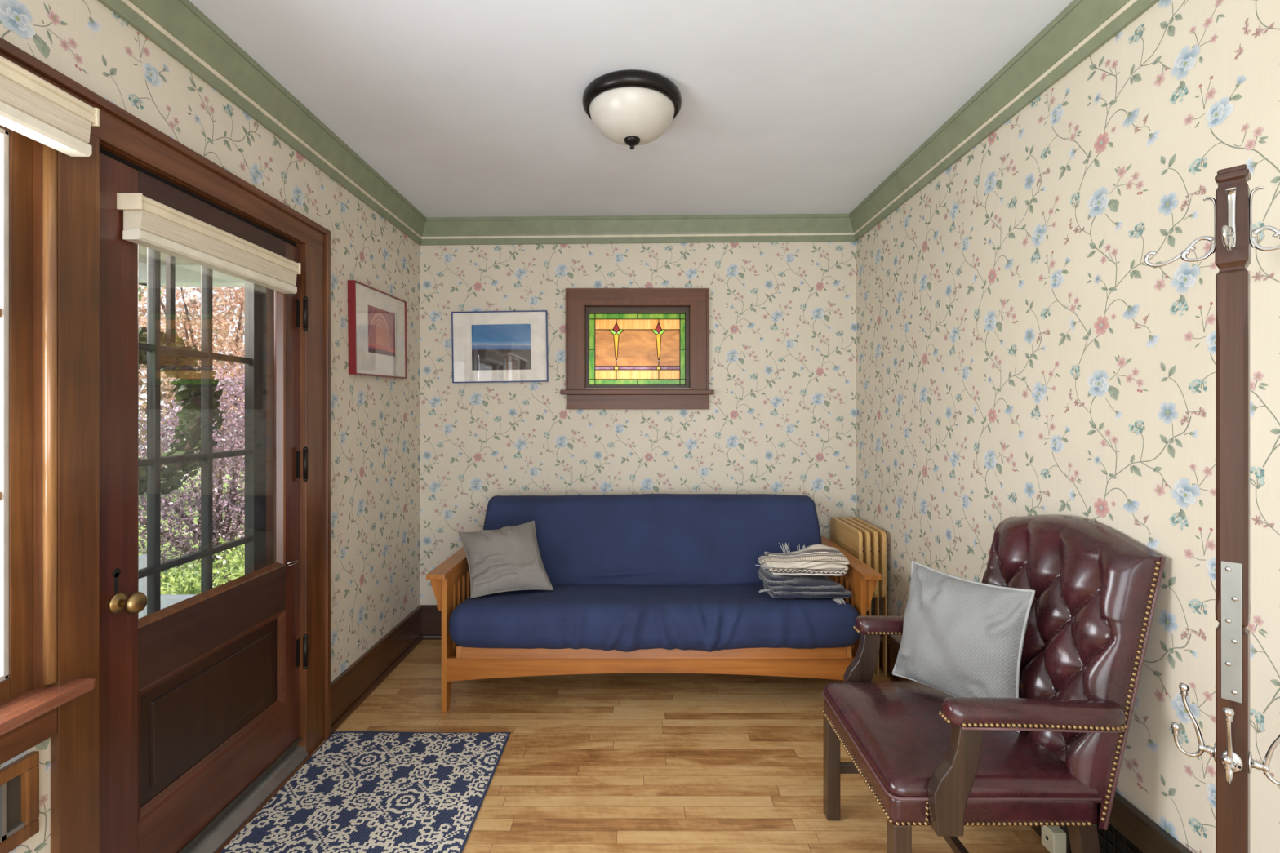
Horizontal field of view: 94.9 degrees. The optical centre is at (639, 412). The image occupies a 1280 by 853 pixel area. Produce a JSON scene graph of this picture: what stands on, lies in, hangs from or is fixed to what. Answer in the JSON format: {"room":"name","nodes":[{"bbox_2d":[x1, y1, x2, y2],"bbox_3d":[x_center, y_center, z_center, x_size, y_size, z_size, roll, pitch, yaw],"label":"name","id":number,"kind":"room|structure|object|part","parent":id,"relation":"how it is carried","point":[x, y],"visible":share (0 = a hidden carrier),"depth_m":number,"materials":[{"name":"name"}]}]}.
{"room":"living room","nodes":[
{"label":"living room","id":0,"kind":"room"},
{"bbox_2d":[138,244,196,264],"bbox_3d":[-2.465,-1.040,2.075,1.970,0.060,4.150,0,0,0],"label":"ceiling","id":1,"kind":"structure","parent":0,"point":[142,250],"depth_m":3.84,"materials":[{"name":"paint"}]},
{"bbox_2d":[138,261,244,286],"bbox_3d":[-2.465,-0.948,2.060,1.970,0.125,4.120,0,0,0],"label":"beam","id":2,"kind":"structure","parent":1,"relation":"attached to","point":[186,275],"depth_m":4.00,"materials":[{"name":"white paint"}]},
{"bbox_2d":[0,0,419,852],"bbox_3d":[-1.399,0.105,1.211,0.161,2.490,4.822,0,0,0],"label":"wall","id":3,"kind":"structure","parent":0,"point":[375,420],"depth_m":2.58,"materials":[{"name":"paper"}]},
{"bbox_2d":[0,751,39,852],"bbox_3d":[-1.312,0.822,1.089,0.016,0.176,0.377,0,0,0],"label":"mail slot","id":4,"kind":"object","parent":3,"relation":"attached to","point":[19,780],"depth_m":1.24,"materials":[{"name":"brown wood"}]},
{"bbox_3d":[-1.319,0.821,1.075,0.003,0.118,0.350,0,0,0],"label":"plate","id":5,"kind":"part","parent":4,"relation":"part of","materials":[{"name":"metal"}]},
{"bbox_2d":[0,124,95,764],"bbox_3d":[-1.399,0.029,0.781,0.282,1.378,1.162,0,0,0],"label":"window","id":6,"kind":"structure","parent":3,"relation":"in","point":[28,704],"depth_m":1.29,"materials":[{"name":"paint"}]},
{"bbox_3d":[-1.365,-0.013,0.828,0.040,1.255,0.949,0,0,0],"label":"sash","id":7,"kind":"part","parent":6,"relation":"part of","materials":[{"name":"brown wood"}]},
{"bbox_2d":[0,55,99,156],"bbox_3d":[-1.267,-0.638,0.790,0.064,0.113,1.106,0,0,0],"label":"roller shade","id":8,"kind":"object","parent":6,"relation":"attached to","point":[32,107],"visible":1,"depth_m":1.23,"materials":[{"name":"fabric"}]},
{"bbox_3d":[-1.268,-0.596,0.790,0.048,0.028,1.088,0,0,0],"label":"rail","id":9,"kind":"part","parent":8,"relation":"part of","materials":[{"name":"beige wood"}]},
{"bbox_2d":[0,36,330,852],"bbox_3d":[-1.394,0.296,1.325,0.212,2.108,2.250,0,0,0],"label":"door frame","id":10,"kind":"structure","parent":3,"relation":"attached to","point":[120,135],"depth_m":1.40,"materials":[{"name":"brown wood"}]},
{"bbox_2d":[99,152,307,852],"bbox_3d":[-1.315,0.316,1.858,0.104,1.912,0.876,0,0,0],"label":"door","id":11,"kind":"structure","parent":3,"relation":"in","point":[199,694],"depth_m":1.69,"materials":[{"name":"brown wood"}]},
{"bbox_3d":[-1.286,0.482,1.490,0.046,0.055,0.055,0,0,0],"label":"knob","id":12,"kind":"part","parent":11,"relation":"part of","materials":[{"name":"gold metal"}]},
{"bbox_2d":[138,247,266,615],"bbox_3d":[-1.470,0.320,1.880,0.060,2.060,1.040,0,0,0],"label":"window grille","id":13,"kind":"structure","parent":11,"relation":"attached to","point":[255,359],"depth_m":1.99,"materials":[{"name":"paint"}]},
{"bbox_2d":[138,253,226,494],"bbox_3d":[-1.600,-0.188,1.925,0.167,0.923,0.559,0,0,0],"label":"wreath","id":14,"kind":"object","parent":13,"relation":"hanging from","point":[188,386],"visible":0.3,"depth_m":2.03,"materials":[{"name":"green plant"}]},
{"bbox_3d":[-1.472,0.315,1.883,0.035,1.930,0.905,0,0,0],"label":"frame","id":15,"kind":"part","parent":13,"relation":"part of","materials":[{"name":"paint"}]},
{"bbox_3d":[-1.347,0.910,1.874,0.023,0.355,0.644,0,0,0],"label":"panel","id":16,"kind":"part","parent":11,"relation":"part of","materials":[{"name":"brown wood"}]},
{"bbox_3d":[-1.346,-0.585,1.874,0.042,0.110,0.644,0,0,0],"label":"rail","id":17,"kind":"part","parent":11,"relation":"part of","materials":[{"name":"brown wood"}]},
{"bbox_3d":[-1.346,0.651,1.874,0.042,0.163,0.644,0,0,0],"label":"lock rail","id":18,"kind":"part","parent":11,"relation":"part of","materials":[{"name":"brown wood"}]},
{"bbox_3d":[-1.333,0.910,1.874,0.016,0.355,0.644,0,0,0],"label":"panel moulding","id":19,"kind":"part","parent":11,"relation":"part of","materials":[{"name":"brown wood"}]},
{"bbox_3d":[-1.346,1.180,1.874,0.042,0.184,0.644,0,0,0],"label":"rail","id":20,"kind":"part","parent":11,"relation":"part of","materials":[{"name":"brown wood"}]},
{"bbox_2d":[116,192,300,293],"bbox_3d":[-1.294,-0.499,1.838,0.062,0.115,0.702,0,0,0],"label":"roller shade","id":21,"kind":"object","parent":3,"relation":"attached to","point":[148,223],"visible":1,"depth_m":1.70,"materials":[{"name":"fabric"}]},
{"bbox_3d":[-1.294,-0.456,1.838,0.044,0.028,0.684,0,0,0],"label":"rail","id":22,"kind":"part","parent":21,"relation":"part of","materials":[{"name":"beige wood"}]},
{"bbox_2d":[185,744,311,852],"bbox_3d":[-1.391,1.318,1.857,0.217,0.064,0.886,0,0,0],"label":"threshold","id":23,"kind":"object","parent":3,"relation":"attached to","point":[224,830],"depth_m":1.97,"materials":[{"name":"metal"}]},
{"bbox_2d":[97,0,426,244],"bbox_3d":[-1.288,-1.082,1.161,0.063,0.157,4.722,0,0,0],"label":"trim","id":24,"kind":"structure","parent":3,"relation":"attached to","point":[179,28],"depth_m":1.98,"materials":[{"name":"green paint"}]},
{"bbox_2d":[330,604,422,734],"bbox_3d":[-1.305,1.250,2.987,0.030,0.200,1.070,0,0,0],"label":"baseboard","id":25,"kind":"structure","parent":3,"relation":"attached to","point":[357,682],"depth_m":2.86,"materials":[{"name":"brown wood"}]},
{"bbox_2d":[347,280,407,378],"bbox_3d":[-1.302,-0.394,2.948,0.034,0.438,0.595,0,0,0],"label":"framed picture","id":26,"kind":"object","parent":3,"relation":"attached to","point":[377,319],"visible":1,"depth_m":2.88,"materials":[{"name":"metal"}]},
{"bbox_2d":[368,305,395,356],"bbox_3d":[-1.299,-0.406,2.953,0.006,0.241,0.329,0,0,0],"label":"print","id":27,"kind":"object","parent":26,"relation":"attached to","point":[381,318],"depth_m":2.95},
{"bbox_2d":[189,0,1073,217],"bbox_3d":[-0.013,-1.222,1.161,3.015,0.148,5.122,0,0,0],"label":"ceiling","id":28,"kind":"structure","parent":0,"point":[465,108],"depth_m":2.08,"materials":[{"name":"paint"}]},
{"bbox_2d":[582,69,681,149],"bbox_3d":[-0.029,-1.067,2.160,0.364,0.197,0.364,0,0,0],"label":"ceiling lamp","id":29,"kind":"object","parent":28,"relation":"attached to","point":[632,108],"visible":1,"depth_m":2.05,"materials":[{"name":"white glass"}]},
{"bbox_3d":[-0.029,-1.060,2.160,0.314,0.112,0.314,0,0,0],"label":"lamp shade","id":30,"kind":"part","parent":29,"relation":"part of","materials":[{"name":"white glass"}]},
{"bbox_2d":[419,241,856,604],"bbox_3d":[-0.013,0.080,3.601,2.815,2.540,0.161,0,0,0],"label":"wall","id":31,"kind":"structure","parent":0,"point":[780,418],"depth_m":3.52,"materials":[{"name":"paper"}]},
{"bbox_2d":[421,604,441,639],"bbox_3d":[-0.013,1.250,3.507,2.605,0.200,0.030,0,0,0],"label":"baseboard","id":32,"kind":"structure","parent":31,"relation":"attached to","point":[431,616],"depth_m":3.51,"materials":[{"name":"brown wood"}]},
{"bbox_2d":[451,310,548,382],"bbox_3d":[-0.835,-0.394,3.509,0.574,0.433,0.024,0,0,0],"label":"framed picture","id":33,"kind":"object","parent":31,"relation":"attached to","point":[488,346],"visible":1,"depth_m":3.50,"materials":[{"name":"white paper"}]},
{"bbox_2d":[471,324,531,370],"bbox_3d":[-0.827,-0.393,3.511,0.364,0.286,0.006,0,0,0],"label":"print","id":34,"kind":"object","parent":33,"relation":"attached to","point":[495,347],"depth_m":3.51},
{"bbox_2d":[560,288,714,408],"bbox_3d":[-0.016,-0.382,3.554,0.908,0.719,0.177,0,0,0],"label":"window","id":35,"kind":"structure","parent":31,"relation":"in","point":[593,316],"depth_m":3.51,"materials":[{"name":"brown wood"}]},
{"bbox_3d":[-0.015,-0.395,3.577,0.628,0.495,0.036,0,0,0],"label":"sash","id":36,"kind":"part","parent":35,"relation":"part of","materials":[{"name":"brown wood"}]},
{"bbox_3d":[-0.017,-0.387,3.577,0.588,0.436,0.004,0,0,0],"label":"art glass","id":37,"kind":"part","parent":35,"relation":"part of","materials":[{"name":"multicoloured glass"}]},
{"bbox_3d":[-0.015,-0.405,3.577,0.344,0.287,0.004,0,0,0],"label":"flower glass","id":38,"kind":"part","parent":35,"relation":"part of","materials":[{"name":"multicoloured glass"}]},
{"bbox_2d":[419,213,855,245],"bbox_3d":[-0.013,-1.094,3.490,2.615,0.180,0.063,0,0,0],"label":"trim","id":39,"kind":"structure","parent":31,"relation":"attached to","point":[768,228],"depth_m":3.49,"materials":[{"name":"green paint"}]},
{"bbox_2d":[311,640,1049,852],"bbox_3d":[-0.062,1.380,1.161,3.015,0.060,5.122,0,0,0],"label":"floor","id":40,"kind":"structure","parent":0,"point":[600,762],"depth_m":2.27,"materials":[{"name":"brown wood"}]},
{"bbox_2d":[219,731,510,852],"bbox_3d":[-0.917,1.343,1.841,0.745,0.010,1.281,0,0,0],"label":"rug","id":41,"kind":"object","parent":40,"relation":"on","point":[358,792],"visible":1,"depth_m":2.05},
{"bbox_2d":[426,493,881,712],"bbox_3d":[0.062,0.906,3.012,2.031,0.888,0.879,0,0,0],"label":"futon sofa","id":42,"kind":"object","parent":40,"relation":"on","point":[642,583],"visible":0.91,"depth_m":2.69,"materials":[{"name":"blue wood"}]},
{"bbox_3d":[-0.911,0.732,3.018,0.083,0.024,0.805,0,0,0],"label":"armrest","id":43,"kind":"part","parent":42,"relation":"part of","materials":[{"name":"brown wood"}]},
{"bbox_3d":[-0.883,1.047,2.691,0.024,0.606,0.090,0,0,0],"label":"leg","id":44,"kind":"part","parent":42,"relation":"part of","materials":[{"name":"brown wood"}]},
{"bbox_3d":[-0.883,1.163,3.003,0.024,0.095,0.534,0,0,0],"label":"rail","id":45,"kind":"part","parent":42,"relation":"part of","materials":[{"name":"brown wood"}]},
{"bbox_3d":[-0.816,1.119,2.908,0.024,0.134,0.539,0,0,0],"label":"seat rail","id":46,"kind":"part","parent":42,"relation":"part of","materials":[{"name":"brown wood"}]},
{"bbox_3d":[-0.883,0.774,3.003,0.024,0.061,0.534,0,0,0],"label":"rail","id":47,"kind":"part","parent":42,"relation":"part of","materials":[{"name":"brown wood"}]},
{"bbox_2d":[457,520,553,598],"bbox_3d":[-0.668,0.717,2.911,0.422,0.301,0.280,0,0,-22],"label":"throw cushion","id":48,"kind":"object","parent":42,"relation":"on","point":[506,558],"visible":1,"depth_m":2.84,"materials":[{"name":"grey fabric"}]},
{"bbox_3d":[0.062,1.076,2.652,1.730,0.061,0.032,0,0,0],"label":"seat rail","id":49,"kind":"part","parent":42,"relation":"part of","materials":[{"name":"brown wood"}]},
{"bbox_3d":[0.064,0.788,2.991,1.866,0.652,0.837,0,0,0],"label":"mattress","id":50,"kind":"part","parent":42,"relation":"part of","materials":[{"name":"blue fabric"}]},
{"bbox_2d":[758,565,852,604],"bbox_3d":[0.765,0.812,2.802,0.437,0.138,0.323,0,0,0],"label":"folded blanket","id":51,"kind":"object","parent":42,"relation":"on","point":[781,586],"visible":0.94,"depth_m":2.71,"materials":[{"name":"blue fabric"}]},
{"bbox_2d":[755,542,849,576],"bbox_3d":[0.756,0.705,2.832,0.444,0.139,0.250,0,0,0],"label":"folded blanket","id":52,"kind":"object","parent":51,"relation":"on","point":[821,560],"visible":1,"depth_m":2.73,"materials":[{"name":"fabric"}]},
{"bbox_3d":[1.008,0.774,3.003,0.024,0.061,0.534,0,0,0],"label":"rail","id":53,"kind":"part","parent":42,"relation":"part of","materials":[{"name":"brown wood"}]},
{"bbox_3d":[0.941,1.119,2.908,0.024,0.134,0.539,0,0,0],"label":"seat rail","id":54,"kind":"part","parent":42,"relation":"part of","materials":[{"name":"brown wood"}]},
{"bbox_3d":[1.036,0.732,3.018,0.083,0.024,0.805,0,0,0],"label":"armrest","id":55,"kind":"part","parent":42,"relation":"part of","materials":[{"name":"brown wood"}]},
{"bbox_3d":[1.008,1.047,2.691,0.024,0.606,0.090,0,0,0],"label":"leg","id":56,"kind":"part","parent":42,"relation":"part of","materials":[{"name":"brown wood"}]},
{"bbox_2d":[830,517,863,562],"bbox_3d":[1.139,0.979,3.230,0.040,0.742,0.450,0,0,0],"label":"folding tray table","id":57,"kind":"object","parent":40,"relation":"on","point":[849,538],"visible":0.43,"depth_m":3.17,"materials":[{"name":"brown wood"}]},
{"bbox_2d":[837,517,871,615],"bbox_3d":[1.179,0.979,3.230,0.040,0.742,0.450,0,0,0],"label":"folding tray table","id":58,"kind":"object","parent":40,"relation":"on","point":[866,535],"visible":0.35,"depth_m":3.02,"materials":[{"name":"brown wood"}]},
{"bbox_3d":[1.185,1.020,3.035,0.009,0.660,0.028,0,0,0],"label":"leg","id":59,"kind":"part","parent":58,"relation":"part of","materials":[{"name":"brown wood"}]},
{"bbox_2d":[844,517,879,675],"bbox_3d":[1.219,0.979,3.230,0.040,0.742,0.450,0,0,0],"label":"folding tray table","id":60,"kind":"object","parent":40,"relation":"on","point":[873,534],"visible":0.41,"depth_m":3.02,"materials":[{"name":"brown wood"}]},
{"bbox_3d":[1.225,1.020,3.035,0.009,0.660,0.028,0,0,0],"label":"leg","id":61,"kind":"part","parent":60,"relation":"part of","materials":[{"name":"brown wood"}]},
{"bbox_2d":[851,517,887,675],"bbox_3d":[1.260,0.979,3.230,0.040,0.742,0.450,0,0,0],"label":"folding tray table","id":62,"kind":"object","parent":40,"relation":"on","point":[882,534],"visible":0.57,"depth_m":3.02,"materials":[{"name":"brown wood"}]},
{"bbox_3d":[1.276,1.030,3.065,0.009,0.640,0.028,0,0,0],"label":"leg","id":63,"kind":"part","parent":62,"relation":"part of","materials":[{"name":"brown wood"}]},
{"bbox_3d":[1.266,1.020,3.035,0.009,0.660,0.028,0,0,0],"label":"leg","id":64,"kind":"part","parent":62,"relation":"part of","materials":[{"name":"brown wood"}]},
{"bbox_2d":[821,515,1165,852],"bbox_3d":[0.946,0.827,1.708,0.678,1.046,0.655,0,0,0],"label":"leather armchair","id":65,"kind":"object","parent":40,"relation":"on","point":[927,755],"visible":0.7,"depth_m":1.48,"materials":[{"name":"red leather"}]},
{"bbox_3d":[0.640,1.175,1.962,0.044,0.341,0.044,0,0,0],"label":"leg","id":66,"kind":"part","parent":65,"relation":"part of","materials":[{"name":"brown wood"}]},
{"bbox_3d":[0.756,0.872,2.003,0.117,0.268,0.035,0,0,0],"label":"arm post","id":67,"kind":"part","parent":65,"relation":"part of","materials":[{"name":"brown wood"}]},
{"bbox_3d":[0.953,0.725,1.989,0.435,0.065,0.081,0,0,0],"label":"armrest","id":68,"kind":"part","parent":65,"relation":"part of","materials":[{"name":"red leather"}]},
{"bbox_3d":[0.640,1.175,1.452,0.044,0.341,0.044,0,0,0],"label":"leg","id":69,"kind":"part","parent":65,"relation":"part of","materials":[{"name":"brown wood"}]},
{"bbox_3d":[0.756,0.872,1.411,0.117,0.268,0.035,0,0,0],"label":"arm post","id":70,"kind":"part","parent":65,"relation":"part of","materials":[{"name":"brown wood"}]},
{"bbox_3d":[0.876,0.908,1.708,0.528,0.094,0.555,0,0,0],"label":"seat","id":71,"kind":"part","parent":65,"relation":"part of","materials":[{"name":"red leather"}]},
{"bbox_2d":[892,560,1035,733],"bbox_3d":[0.967,0.680,1.782,0.199,0.394,0.425,0,0,-28],"label":"throw cushion","id":72,"kind":"object","parent":65,"relation":"on","point":[962,637],"visible":0.94,"depth_m":1.70,"materials":[{"name":"grey fabric"}]},
{"bbox_3d":[0.953,0.725,1.426,0.435,0.065,0.081,0,0,0],"label":"armrest","id":73,"kind":"part","parent":65,"relation":"part of","materials":[{"name":"red leather"}]},
{"bbox_3d":[1.166,0.659,1.708,0.238,0.711,0.555,0,0,0],"label":"backrest","id":74,"kind":"part","parent":65,"relation":"part of","materials":[{"name":"red leather"}]},
{"bbox_3d":[1.115,1.177,1.455,0.093,0.345,0.042,0,0,0],"label":"leg","id":75,"kind":"part","parent":65,"relation":"part of","materials":[{"name":"brown wood"}]},
{"bbox_2d":[1143,164,1279,852],"bbox_3d":[1.109,0.447,1.100,0.282,1.805,0.282,0,0,5],"label":"coat stand","id":76,"kind":"object","parent":40,"relation":"on","point":[1233,237],"visible":1,"depth_m":1.08,"materials":[{"name":"brown wood"}]},
{"bbox_3d":[1.092,0.404,1.086,0.002,0.256,0.027,0,0,-40],"label":"mending plate","id":77,"kind":"part","parent":76,"relation":"part of","materials":[{"name":"metal"}]},
{"bbox_3d":[1.109,0.397,1.100,0.045,1.705,0.045,0,0,-40],"label":"post","id":78,"kind":"part","parent":76,"relation":"part of","materials":[{"name":"brown wood"}]},
{"bbox_2d":[856,0,1279,852],"bbox_3d":[1.369,0.080,1.211,0.151,2.540,4.822,0,0,0],"label":"wall","id":79,"kind":"structure","parent":0,"point":[1020,353],"depth_m":1.61,"materials":[{"name":"paper"}]},
{"bbox_2d":[879,635,914,681],"bbox_3d":[1.280,1.250,2.771,0.030,0.200,1.502,0,0,0],"label":"baseboard","id":80,"kind":"structure","parent":79,"relation":"attached to","point":[892,646],"depth_m":2.99,"materials":[{"name":"brown wood"}]},
{"bbox_2d":[848,0,1159,241],"bbox_3d":[1.264,-1.106,1.161,0.063,0.156,4.722,0,0,0],"label":"trim","id":81,"kind":"structure","parent":79,"relation":"attached to","point":[1082,27],"depth_m":2.01,"materials":[{"name":"green paint"}]},
{"bbox_2d":[1041,825,1066,852],"bbox_3d":[1.252,1.289,1.780,0.042,0.070,0.056,0,0,0],"label":"phone jack","id":82,"kind":"object","parent":79,"relation":"attached to","point":[1053,838],"visible":0.9,"depth_m":1.76,"materials":[{"name":"beige plastic"}]},
{"bbox_2d":[1030,791,1192,852],"bbox_3d":[1.280,1.189,1.285,0.030,0.322,1.470,0,0,0],"label":"baseboard","id":83,"kind":"structure","parent":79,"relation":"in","point":[1130,830],"depth_m":1.53,"materials":[{"name":"brown wood"}]},
{"bbox_3d":[1.284,1.327,1.285,0.022,0.045,1.470,0,0,0],"label":"frame rail","id":84,"kind":"part","parent":83,"relation":"part of","materials":[{"name":"brown wood"}]},
{"bbox_3d":[1.284,1.210,1.885,0.022,0.190,0.270,0,0,0],"label":"frame panel","id":85,"kind":"part","parent":83,"relation":"part of","materials":[{"name":"brown wood"}]},
{"bbox_2d":[1069,822,1137,852],"bbox_3d":[1.281,1.210,1.224,0.005,0.190,1.052,0,0,0],"label":"grille","id":86,"kind":"object","parent":83,"relation":"attached to","point":[1113,840],"depth_m":1.58,"materials":[{"name":"metal"}]},
{"bbox_3d":[1.284,1.090,1.285,0.022,0.050,1.470,0,0,0],"label":"frame rail","id":87,"kind":"part","parent":83,"relation":"part of","materials":[{"name":"brown wood"}]},
{"label":"outside","id":88,"kind":"structure","parent":0,"visible":0},
{"bbox_2d":[138,451,244,594],"bbox_3d":[-15.800,2.010,11.000,28.400,0.080,38.000,0,0,0],"label":"lawn","id":89,"kind":"structure","parent":88,"point":[195,517],"depth_m":9.77,"materials":[{"name":"green plant"}]},
{"bbox_2d":[138,284,163,301],"bbox_3d":[-10.389,-1.077,9.727,3.272,6.106,4.154,0,0,26],"label":"tree","id":90,"kind":"object","parent":89,"relation":"on","point":[143,286],"visible":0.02,"depth_m":11.12,"materials":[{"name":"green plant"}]},
{"bbox_2d":[138,362,244,586],"bbox_3d":[-4.497,0.719,5.976,3.053,2.556,1.864,0,0,-24],"label":"shrub","id":91,"kind":"object","parent":89,"relation":"on","point":[229,531],"visible":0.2,"depth_m":5.84,"materials":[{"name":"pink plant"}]},
{"bbox_2d":[138,284,244,550],"bbox_3d":[-5.849,-0.627,8.138,4.770,5.209,3.852,0,0,0],"label":"maple tree","id":92,"kind":"object","parent":89,"relation":"on","point":[188,331],"visible":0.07,"depth_m":8.08,"materials":[{"name":"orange plant"}]},
{"bbox_2d":[138,286,244,471],"bbox_3d":[-8.791,-0.654,14.004,10.872,5.258,5.992,0,0,0],"label":"tree","id":93,"kind":"object","parent":89,"relation":"on","point":[171,395],"visible":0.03,"depth_m":12.95,"materials":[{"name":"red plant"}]},
{"bbox_2d":[138,537,244,594],"bbox_3d":[-3.767,1.492,4.370,2.813,1.170,1.346,0,0,-19],"label":"shrub","id":94,"kind":"object","parent":89,"relation":"on","point":[237,563],"visible":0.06,"depth_m":4.46,"materials":[{"name":"green plant"}]},
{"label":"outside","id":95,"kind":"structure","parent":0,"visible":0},
{"bbox_3d":[-2.490,1.525,2.400,1.820,0.050,4.400,0,0,0],"label":"floor","id":96,"kind":"structure","parent":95,"visible":0},
{"bbox_2d":[138,554,197,618],"bbox_3d":[-2.500,1.115,3.000,1.800,0.770,0.070,0,0,0],"label":"porch railing","id":97,"kind":"object","parent":96,"relation":"on","point":[166,600],"visible":0.04,"depth_m":2.97,"materials":[{"name":"white paint"}]},
{"bbox_3d":[-2.535,1.115,3.000,0.060,0.770,0.070,0,0,0],"label":"newel post","id":98,"kind":"part","parent":97,"relation":"part of","materials":[{"name":"white paint"}]},
{"bbox_3d":[-2.500,0.975,3.000,1.800,0.080,0.060,0,0,0],"label":"rail","id":99,"kind":"part","parent":97,"relation":"part of","materials":[{"name":"white paint"}]}
]}

